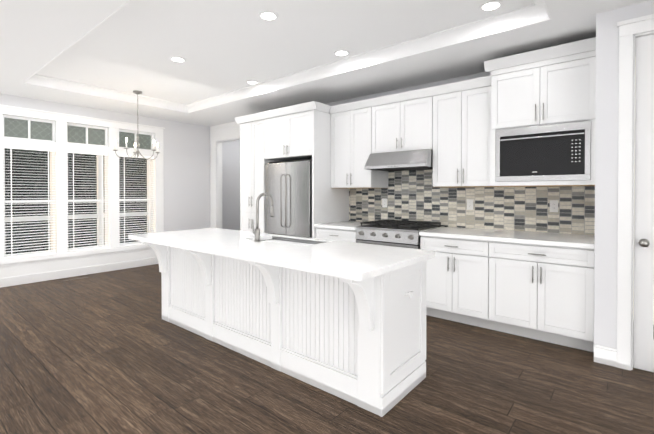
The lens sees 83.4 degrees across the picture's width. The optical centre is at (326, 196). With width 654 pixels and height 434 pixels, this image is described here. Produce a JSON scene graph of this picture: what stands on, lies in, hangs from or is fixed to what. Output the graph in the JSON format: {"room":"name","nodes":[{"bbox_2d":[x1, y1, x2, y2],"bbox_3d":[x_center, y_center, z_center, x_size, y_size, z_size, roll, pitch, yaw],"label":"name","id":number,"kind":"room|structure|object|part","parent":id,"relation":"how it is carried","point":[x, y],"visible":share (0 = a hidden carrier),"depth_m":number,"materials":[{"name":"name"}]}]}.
{"room":"kitchen","nodes":[
{"label":"kitchen","id":0,"kind":"room"},
{"bbox_2d":[0,0,649,126],"bbox_3d":[-0.578,-1.563,2.658,9.950,0.220,8.670,0,1,39],"label":"ceiling","id":1,"kind":"structure","parent":0,"point":[223,46],"depth_m":3.73,"materials":[{"name":"white paint"}]},
{"bbox_2d":[113,90,159,159],"bbox_3d":[-2.874,-1.083,5.632,0.661,1.036,0.637,0,1,39],"label":"chandelier","id":2,"kind":"object","parent":1,"relation":"hanging from","point":[137,145],"visible":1,"depth_m":5.59,"materials":[{"name":"grey metal"}]},
{"bbox_2d":[170,56,185,61],"bbox_3d":[-1.724,-1.582,4.249,0.175,0.011,0.175,0,1,-6],"label":"recessed light","id":3,"kind":"object","parent":1,"relation":"in","point":[176,59],"depth_m":4.24,"materials":[{"name":"white"}]},
{"bbox_2d":[246,80,258,84],"bbox_3d":[-1.043,-1.590,5.127,0.175,0.011,0.175,0,1,-6],"label":"recessed light","id":4,"kind":"object","parent":1,"relation":"in","point":[252,82],"depth_m":5.12,"materials":[{"name":"white plastic"}]},
{"bbox_2d":[258,11,277,20],"bbox_3d":[-0.512,-1.573,3.204,0.175,0.011,0.175,0,1,-6],"label":"recessed light","id":5,"kind":"object","parent":1,"relation":"in","point":[264,15],"depth_m":3.19,"materials":[{"name":"white"}]},
{"bbox_2d":[334,50,348,55],"bbox_3d":[0.161,-1.581,4.056,0.175,0.011,0.175,0,1,-6],"label":"recessed light","id":6,"kind":"object","parent":1,"relation":"in","point":[339,52],"depth_m":4.05,"materials":[{"name":"white"}]},
{"bbox_2d":[479,0,502,11],"bbox_3d":[1.353,-1.571,3.033,0.175,0.011,0.175,0,1,-6],"label":"recessed light","id":7,"kind":"object","parent":1,"relation":"in","point":[491,5],"depth_m":3.02,"materials":[{"name":"white"}]},
{"bbox_2d":[0,264,653,433],"bbox_3d":[-0.576,1.356,2.766,10.150,0.060,8.900,0,1,39],"label":"floor","id":8,"kind":"structure","parent":0,"point":[111,352],"depth_m":2.61,"materials":[{"name":"brown wood"}]},
{"bbox_2d":[63,277,88,281],"bbox_3d":[-3.935,1.295,5.759,0.100,0.006,0.330,0,1,39],"label":"floor vent","id":9,"kind":"object","parent":8,"relation":"in","point":[75,279],"visible":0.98,"depth_m":5.73,"materials":[{"name":"brown metal"}]},
{"bbox_2d":[136,240,435,416],"bbox_3d":[-0.581,0.878,3.211,2.772,0.888,0.857,0,1,39],"label":"kitchen island","id":10,"kind":"object","parent":8,"relation":"on","point":[344,320],"depth_m":2.62,"materials":[{"name":"white wood"}]},
{"bbox_2d":[128,228,435,283],"bbox_3d":[-0.608,0.415,3.192,2.830,0.045,0.990,0,1,39],"label":"island countertop","id":11,"kind":"structure","parent":10,"relation":"on","point":[343,260],"depth_m":2.65,"materials":[{"name":"white stone"}]},
{"bbox_2d":[252,192,273,239],"bbox_3d":[-0.569,0.177,3.258,0.097,0.428,0.216,0,1,39],"label":"faucet","id":12,"kind":"object","parent":11,"relation":"on","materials":[{"name":"grey metal"}]},
{"bbox_2d":[260,236,323,243],"bbox_3d":[-0.364,0.521,3.309,0.768,0.240,0.358,0,1,39],"label":"sink","id":13,"kind":"object","parent":11,"relation":"in","point":[283,239],"depth_m":3.50,"materials":[{"name":"silver metal"}]},
{"bbox_2d":[265,159,311,237],"bbox_3d":[-0.361,0.381,5.571,0.915,1.813,0.847,0,1,39],"label":"refrigerator","id":14,"kind":"object","parent":8,"relation":"on","point":[288,186],"visible":0.48,"depth_m":5.23,"materials":[{"name":"silver metal"}]},
{"bbox_2d":[235,101,348,237],"bbox_3d":[-0.563,0.010,5.764,1.724,2.575,0.861,0,1,39],"label":"surround","id":15,"kind":"object","parent":8,"relation":"on","point":[301,135],"visible":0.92,"depth_m":5.36,"materials":[{"name":"white wood"}]},
{"bbox_2d":[316,229,355,242],"bbox_3d":[0.353,0.859,5.076,0.677,0.890,0.776,0,1,39],"label":"base cabinet","id":16,"kind":"object","parent":8,"relation":"on","point":[347,235],"depth_m":4.75,"materials":[{"name":"white wood"}]},
{"bbox_2d":[314,221,368,228],"bbox_3d":[0.344,0.394,5.061,0.677,0.040,0.804,0,1,39],"label":"countertop","id":17,"kind":"structure","parent":16,"relation":"on","point":[345,224],"depth_m":4.90,"materials":[{"name":"white stone"}]},
{"bbox_2d":[355,219,445,248],"bbox_3d":[0.901,0.815,4.547,0.822,0.988,0.858,0,1,39],"label":"range","id":18,"kind":"object","parent":8,"relation":"on","point":[400,233],"visible":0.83,"depth_m":4.30,"materials":[{"name":"silver metal"}]},
{"bbox_2d":[420,237,497,330],"bbox_3d":[1.565,0.869,4.082,0.777,0.890,0.776,0,1,39],"label":"base cabinet","id":19,"kind":"object","parent":8,"relation":"on","point":[462,286],"depth_m":3.74,"materials":[{"name":"white wood"}]},
{"bbox_2d":[498,241,594,351],"bbox_3d":[2.117,0.873,3.630,0.898,0.890,0.776,0,1,39],"label":"base cabinet","id":20,"kind":"object","parent":8,"relation":"on","point":[535,285],"depth_m":3.27,"materials":[{"name":"white wood"}]},
{"bbox_2d":[419,227,594,248],"bbox_3d":[1.855,0.406,3.822,1.551,0.040,0.804,0,1,39],"label":"countertop","id":21,"kind":"structure","parent":20,"relation":"on","point":[568,241],"depth_m":3.58,"materials":[{"name":"white stone"}]},
{"bbox_2d":[0,0,653,371],"bbox_3d":[-0.578,-0.064,2.671,9.950,2.780,8.670,0,1,39],"label":"wall","id":22,"kind":"structure","parent":0,"point":[195,178],"depth_m":4.74,"materials":[{"name":"white paint"}]},
{"bbox_2d":[22,0,131,84],"bbox_3d":[-1.752,-1.515,3.020,5.575,0.124,0.102,0,1,39],"label":"crown molding","id":23,"kind":"structure","parent":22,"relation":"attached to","point":[35,78],"depth_m":4.01,"materials":[{"name":"white wood"}]},
{"bbox_3d":[-4.716,-0.005,5.278,0.175,2.615,4.855,0,1,39],"label":"window frame","id":24,"kind":"part","parent":22,"relation":"part of","materials":[{"name":"white wood"}]},
{"bbox_2d":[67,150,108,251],"bbox_3d":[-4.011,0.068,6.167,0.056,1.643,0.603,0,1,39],"label":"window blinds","id":25,"kind":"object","parent":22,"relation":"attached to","point":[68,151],"depth_m":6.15,"materials":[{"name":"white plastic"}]},
{"bbox_2d":[34,76,185,111],"bbox_3d":[-3.159,-1.539,5.621,0.102,0.124,2.100,0,1,39],"label":"crown molding","id":26,"kind":"structure","parent":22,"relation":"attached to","point":[50,82],"depth_m":5.50,"materials":[{"name":"white wood"}]},
{"bbox_2d":[119,154,153,245],"bbox_3d":[-3.513,0.062,6.775,0.056,1.642,0.607,0,1,39],"label":"window blinds","id":27,"kind":"object","parent":22,"relation":"attached to","point":[120,155],"depth_m":6.74,"materials":[{"name":"white plastic"}]},
{"bbox_2d":[330,105,387,188],"bbox_3d":[0.482,-0.649,5.170,0.746,1.055,0.446,0,1,39],"label":"upper cabinet","id":28,"kind":"object","parent":22,"relation":"attached to","point":[350,153],"depth_m":5.01,"materials":[{"name":"white wood"}]},
{"bbox_2d":[186,7,551,112],"bbox_3d":[-0.340,-1.530,4.743,5.575,0.124,0.102,0,1,39],"label":"crown molding","id":29,"kind":"structure","parent":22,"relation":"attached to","point":[517,18],"depth_m":3.93,"materials":[{"name":"white"}]},
{"bbox_2d":[382,199,386,206],"label":"outlet plates","id":30,"kind":"object","parent":22,"relation":"attached to","point":[384,201],"depth_m":5.18,"materials":[{"name":"white plastic"}]},
{"bbox_2d":[369,97,424,152],"bbox_3d":[1.044,-0.864,4.707,0.832,0.615,0.446,0,1,39],"label":"upper cabinet","id":31,"kind":"object","parent":22,"relation":"attached to","point":[399,126],"depth_m":4.55,"materials":[{"name":"white wood"}]},
{"bbox_2d":[364,149,432,170],"bbox_3d":[0.986,-0.449,4.640,0.825,0.210,0.608,0,1,39],"label":"range hood","id":32,"kind":"object","parent":31,"relation":"attached to","point":[407,160],"visible":0.96,"depth_m":4.43,"materials":[{"name":"silver metal"}]},
{"bbox_2d":[425,85,504,187],"bbox_3d":[1.603,-0.640,4.251,0.735,1.055,0.446,0,1,39],"label":"upper cabinet","id":33,"kind":"object","parent":22,"relation":"attached to","point":[455,131],"depth_m":4.06,"materials":[{"name":"white wood"}]},
{"bbox_2d":[467,199,472,209],"label":"outlet plates","id":34,"kind":"object","parent":22,"relation":"attached to","point":[469,201],"depth_m":4.43,"materials":[{"name":"white plastic"}]},
{"bbox_2d":[526,0,550,19],"bbox_3d":[1.074,-1.506,2.151,0.102,0.124,2.100,0,1,39],"label":"crown molding","id":35,"kind":"structure","parent":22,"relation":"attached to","point":[537,12],"depth_m":3.03,"materials":[{"name":"white"}]},
{"bbox_2d":[489,49,595,132],"bbox_3d":[2.193,-0.977,3.693,0.882,0.610,0.556,0,1,39],"label":"upper cabinet","id":36,"kind":"object","parent":22,"relation":"attached to","point":[560,90],"depth_m":3.45,"materials":[{"name":"white wood"}]},
{"bbox_2d":[495,121,590,181],"bbox_3d":[2.172,-0.410,3.673,0.788,0.521,0.500,0,1,39],"label":"built-in microwave","id":37,"kind":"object","parent":36,"relation":"in","point":[557,152],"visible":1,"depth_m":3.46,"materials":[{"name":"silver metal"}]},
{"bbox_2d":[550,200,557,211],"label":"outlet plates","id":38,"kind":"object","parent":22,"relation":"attached to","point":[553,205],"depth_m":3.88,"materials":[{"name":"white plastic"}]},
{"bbox_3d":[2.667,0.056,2.537,0.832,2.528,0.115,0,1,39],"label":"french door panel","id":39,"kind":"part","parent":22,"relation":"part of","materials":[{"name":"white wood"}]},
{"label":"outside","id":40,"kind":"structure","parent":0,"visible":0},
{"bbox_2d":[3,145,150,257],"bbox_3d":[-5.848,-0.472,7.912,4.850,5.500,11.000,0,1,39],"label":"window blinds","id":41,"kind":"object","parent":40,"point":[139,171],"depth_m":9.73,"materials":[{"name":"white plastic"}]},
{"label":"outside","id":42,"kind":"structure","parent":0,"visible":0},
{"bbox_2d":[633,57,635,320],"bbox_3d":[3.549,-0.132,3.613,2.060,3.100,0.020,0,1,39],"label":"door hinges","id":43,"kind":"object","parent":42,"point":[634,191],"depth_m":3.86,"materials":[{"name":"silver metal"}]}
]}

